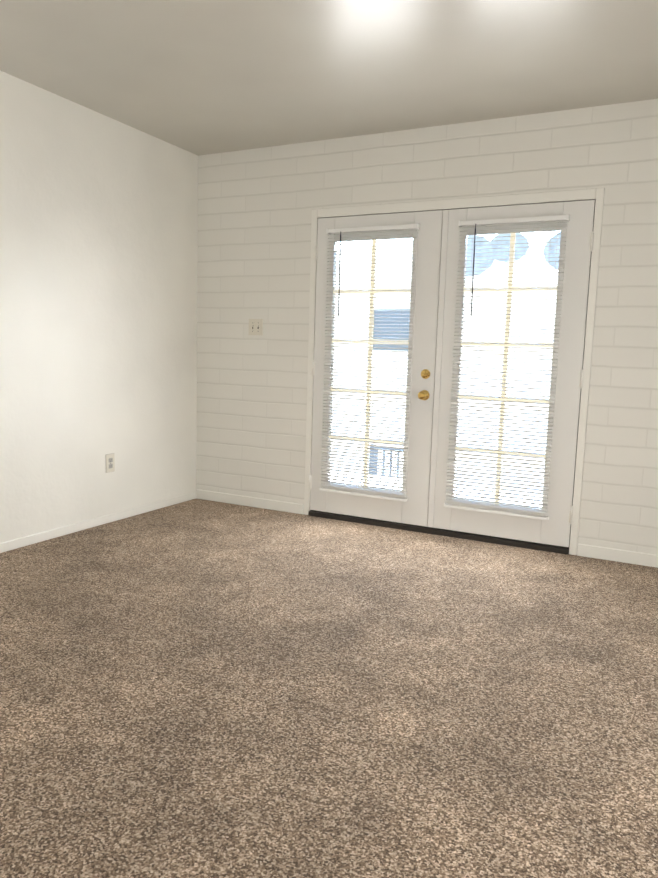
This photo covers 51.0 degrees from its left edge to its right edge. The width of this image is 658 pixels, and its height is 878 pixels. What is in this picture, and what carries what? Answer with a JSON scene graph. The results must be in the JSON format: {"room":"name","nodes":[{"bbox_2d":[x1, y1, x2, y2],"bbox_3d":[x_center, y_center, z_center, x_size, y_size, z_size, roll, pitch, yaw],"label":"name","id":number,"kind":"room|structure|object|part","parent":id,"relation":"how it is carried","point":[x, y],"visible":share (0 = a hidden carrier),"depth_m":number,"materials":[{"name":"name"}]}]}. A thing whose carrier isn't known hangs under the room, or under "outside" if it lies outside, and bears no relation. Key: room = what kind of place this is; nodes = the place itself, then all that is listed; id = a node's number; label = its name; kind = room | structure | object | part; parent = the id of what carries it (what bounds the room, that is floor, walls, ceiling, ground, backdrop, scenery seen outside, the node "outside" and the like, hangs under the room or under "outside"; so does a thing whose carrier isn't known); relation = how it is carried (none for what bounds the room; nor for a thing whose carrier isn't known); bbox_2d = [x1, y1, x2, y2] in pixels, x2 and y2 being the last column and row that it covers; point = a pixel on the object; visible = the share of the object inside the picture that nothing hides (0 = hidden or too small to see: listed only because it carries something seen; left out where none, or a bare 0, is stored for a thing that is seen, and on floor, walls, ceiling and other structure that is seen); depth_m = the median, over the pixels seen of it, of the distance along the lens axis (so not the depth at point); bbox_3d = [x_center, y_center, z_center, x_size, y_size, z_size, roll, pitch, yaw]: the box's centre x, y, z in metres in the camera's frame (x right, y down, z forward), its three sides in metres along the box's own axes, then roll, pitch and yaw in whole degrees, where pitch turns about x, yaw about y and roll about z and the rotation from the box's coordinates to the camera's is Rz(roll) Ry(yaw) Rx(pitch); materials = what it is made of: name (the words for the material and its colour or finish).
{"room":"empty living room","nodes":[
{"label":"empty living room","id":0,"kind":"room"},
{"bbox_2d":[0,71,197,542],"bbox_3d":[-2.311,-0.538,2.753,0.150,2.540,5.950,5,8,26],"label":"wall","id":1,"kind":"structure","parent":0,"point":[98,275],"depth_m":4.24,"materials":[{"name":"white paint"}]},
{"bbox_2d":[0,491,195,552],"bbox_3d":[-2.287,0.703,2.849,0.012,0.055,5.600,5,8,26],"label":"baseboard","id":2,"kind":"structure","parent":1,"relation":"attached to","point":[49,534],"depth_m":4.36,"materials":[{"name":"white paint"}]},
{"bbox_2d":[105,453,114,472],"bbox_3d":[-1.421,0.157,4.486,0.009,0.121,0.076,5,8,26],"label":"duplex electrical outlet","id":3,"kind":"object","parent":1,"relation":"attached to","point":[110,463],"visible":1,"depth_m":4.48,"materials":[{"name":"beige plastic"}]},
{"bbox_2d":[0,498,657,877],"bbox_3d":[-0.377,0.957,1.904,4.700,0.100,6.000,5,8,26],"label":"floor","id":4,"kind":"structure","parent":0,"point":[198,688],"depth_m":2.27,"materials":[{"name":"carpet"}]},
{"bbox_2d":[308,510,568,554],"bbox_3d":[0.678,0.586,4.562,1.758,0.038,0.180,5,8,26],"label":"threshold","id":5,"kind":"object","parent":4,"relation":"on","point":[474,537],"visible":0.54,"depth_m":4.43,"materials":[{"name":"brown metal"}]},
{"bbox_2d":[0,0,657,155],"bbox_3d":[-0.298,-1.671,1.575,4.700,0.120,6.000,5,8,26],"label":"ceiling","id":6,"kind":"structure","parent":0,"point":[201,77],"depth_m":3.33,"materials":[{"name":"white paint"}]},
{"bbox_2d":[196,99,657,554],"bbox_3d":[0.972,-0.635,4.312,4.300,2.540,0.200,5,8,26],"label":"wall block","id":7,"kind":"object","parent":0,"point":[256,206],"visible":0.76,"depth_m":4.35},
{"bbox_2d":[249,319,262,334],"bbox_3d":[-0.528,-0.800,4.935,0.116,0.116,0.018,5,8,26],"label":"switch plate","id":8,"kind":"object","parent":7,"relation":"attached to","point":[255,326],"visible":1,"depth_m":4.93,"materials":[{"name":"beige plastic"}]},
{"bbox_2d":[196,489,657,567],"bbox_3d":[0.892,0.600,4.368,4.288,0.072,0.013,5,8,26],"label":"baseboard","id":9,"kind":"structure","parent":7,"relation":"attached to","point":[623,556],"depth_m":4.90,"materials":[{"name":"white paint"}]},
{"bbox_2d":[304,188,604,554],"bbox_3d":[0.696,-0.433,4.408,1.843,2.099,0.219,5,8,26],"label":"door frame","id":10,"kind":"structure","parent":7,"relation":"attached to","point":[597,194],"depth_m":4.27,"materials":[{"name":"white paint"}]},
{"bbox_3d":[0.271,-0.484,4.593,0.558,1.638,0.004,5,8,26],"label":"glass","id":11,"kind":"part","parent":10,"relation":"part of","materials":[{"name":"clear glass"}]},
{"bbox_3d":[0.259,-0.482,4.571,0.616,1.696,0.014,5,8,26],"label":"lite frame","id":12,"kind":"part","parent":10,"relation":"part of","materials":[{"name":"white paint"}]},
{"bbox_2d":[308,210,442,526],"bbox_3d":[0.276,-0.455,4.568,0.884,1.998,0.092,5,8,26],"label":"french door","id":13,"kind":"structure","parent":10,"relation":"attached to","point":[413,509],"depth_m":4.50,"materials":[{"name":"white paint"}]},
{"bbox_3d":[-0.111,-0.476,4.757,0.024,1.678,0.020,5,8,26],"label":"french door hinges","id":14,"kind":"part","parent":13,"relation":"part of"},
{"bbox_2d":[331,250,338,483],"bbox_3d":[0.047,-0.504,4.646,0.002,1.720,0.026,5,8,26],"label":"blind cord","id":15,"kind":"object","parent":13,"relation":"hanging from","point":[338,250],"depth_m":4.65,"materials":[{"name":"white fabric"}]},
{"bbox_2d":[338,232,340,316],"bbox_3d":[0.070,-1.085,4.547,0.011,0.549,0.012,5,8,26],"label":"blind wand","id":16,"kind":"object","parent":13,"relation":"hanging from","point":[339,275],"visible":0.98,"depth_m":4.54,"materials":[{"name":"grey"}]},
{"bbox_3d":[0.251,-0.492,4.551,0.642,1.765,0.046,5,8,26],"label":"left french door blind rails","id":17,"kind":"part","parent":13,"relation":"part of","materials":[{"name":"white plastic"}]},
{"bbox_2d":[329,240,410,487],"bbox_3d":[0.271,-0.484,4.593,0.560,1.640,0.024,5,8,26],"label":"grille","id":18,"kind":"object","parent":13,"relation":"attached to","point":[373,267],"visible":0.62,"depth_m":4.57,"materials":[{"name":"beige"}]},
{"bbox_2d":[392,228,409,494],"bbox_3d":[0.456,-0.464,4.431,0.023,1.720,0.051,-2,8,-27],"label":"blind cord","id":19,"kind":"object","parent":13,"relation":"hanging from","point":[398,352],"depth_m":4.42,"materials":[{"name":"white fabric"}]},
{"bbox_2d":[421,369,429,378],"bbox_3d":[0.610,-0.413,4.387,0.062,0.062,0.028,5,8,26],"label":"deadbolt","id":20,"kind":"object","parent":13,"relation":"attached to","point":[425,373],"depth_m":4.39,"materials":[{"name":"gold metal"}]},
{"bbox_3d":[0.598,-0.277,4.388,0.066,0.066,0.064,5,8,26],"label":"knob","id":21,"kind":"part","parent":10,"relation":"part of","materials":[{"name":"gold metal"}]},
{"bbox_3d":[1.069,-0.410,4.195,0.558,1.638,0.004,5,8,26],"label":"glass","id":22,"kind":"part","parent":10,"relation":"part of","materials":[{"name":"clear glass"}]},
{"bbox_3d":[1.058,-0.408,4.173,0.616,1.696,0.014,5,8,26],"label":"lite frame","id":23,"kind":"part","parent":10,"relation":"part of","materials":[{"name":"white paint"}]},
{"bbox_2d":[433,200,594,546],"bbox_3d":[1.071,-0.381,4.172,0.891,1.998,0.092,5,8,26],"label":"french door","id":24,"kind":"structure","parent":10,"relation":"attached to","point":[554,529],"depth_m":4.09,"materials":[{"name":"white paint"}]},
{"bbox_2d":[428,210,448,527],"bbox_3d":[0.689,-0.416,4.358,0.038,1.994,0.008,5,8,26],"label":"astragal","id":25,"kind":"object","parent":24,"relation":"attached to","point":[438,364],"depth_m":4.35,"materials":[{"name":"white paint"}]},
{"bbox_2d":[458,225,474,504],"bbox_3d":[0.845,-0.430,4.248,0.002,1.720,0.026,5,8,26],"label":"blind cord","id":26,"kind":"object","parent":24,"relation":"hanging from","point":[473,225],"depth_m":4.24,"materials":[{"name":"white fabric"}]},
{"bbox_2d":[470,224,475,316],"bbox_3d":[0.868,-1.011,4.149,0.011,0.549,0.012,5,8,26],"label":"blind wand","id":27,"kind":"object","parent":24,"relation":"hanging from","point":[473,270],"visible":1,"depth_m":4.14,"materials":[{"name":"grey"}]},
{"bbox_2d":[455,233,556,503],"bbox_3d":[1.069,-0.410,4.195,0.560,1.640,0.024,5,8,26],"label":"grille","id":28,"kind":"object","parent":24,"relation":"attached to","point":[491,289],"visible":0.6,"depth_m":4.17,"materials":[{"name":"beige"}]},
{"bbox_3d":[1.049,-0.418,4.153,0.642,1.765,0.046,5,8,26],"label":"right french door blind rails","id":29,"kind":"part","parent":24,"relation":"part of","materials":[{"name":"white plastic"}]},
{"bbox_2d":[531,220,558,514],"bbox_3d":[1.254,-0.390,4.032,0.023,1.720,0.051,-2,8,-27],"label":"blind cord","id":30,"kind":"object","parent":24,"relation":"hanging from","point":[542,352],"depth_m":4.02,"materials":[{"name":"white fabric"}]},
{"bbox_3d":[1.454,-0.331,3.976,0.024,1.678,0.020,5,8,26],"label":"french door hinges","id":31,"kind":"part","parent":24,"relation":"part of","materials":[{"name":"white"}]},
{"label":"outside","id":32,"kind":"structure","parent":0,"visible":0},
{"bbox_2d":[330,471,542,506],"bbox_3d":[1.105,0.579,5.365,3.400,0.120,1.549,5,8,26],"label":"balcony slab","id":33,"kind":"object","parent":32,"point":[454,492],"depth_m":5.97,"materials":[{"name":"white concrete"}]},
{"bbox_3d":[2.221,2.811,12.286,24.000,0.200,11.200,5,8,26],"label":"ground","id":34,"kind":"structure","parent":32,"visible":0},
{"bbox_2d":[369,444,403,477],"bbox_3d":[1.780,1.253,14.876,1.950,2.320,1.500,5,8,26],"label":"stair rail","id":35,"kind":"object","parent":34,"relation":"on","point":[382,460],"depth_m":14.39,"materials":[{"name":"metal"}]},
{"bbox_2d":[330,240,557,494],"bbox_3d":[4.637,-1.346,17.477,19.400,6.900,1.400,5,8,26],"label":"building","id":36,"kind":"structure","parent":34,"relation":"on","point":[406,259],"depth_m":17.50,"materials":[{"name":"white"}]},
{"bbox_2d":[466,239,480,264],"bbox_3d":[2.856,-3.984,14.767,0.729,0.489,0.090,5,8,26],"label":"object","id":37,"kind":"structure","parent":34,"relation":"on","point":[477,249],"depth_m":14.70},
{"bbox_2d":[455,233,528,487],"bbox_3d":[3.297,-1.128,15.465,1.818,6.888,1.050,5,8,26],"label":"tree","id":38,"kind":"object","parent":34,"relation":"on","point":[494,251],"depth_m":14.94,"materials":[{"name":"blue plant"}]},
{"bbox_2d":[543,231,560,269],"bbox_3d":[5.217,-1.002,14.873,1.551,6.900,0.990,5,8,26],"label":"tree","id":39,"kind":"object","parent":34,"relation":"on","point":[557,242],"depth_m":14.54,"materials":[{"name":"blue plant"}]}
]}

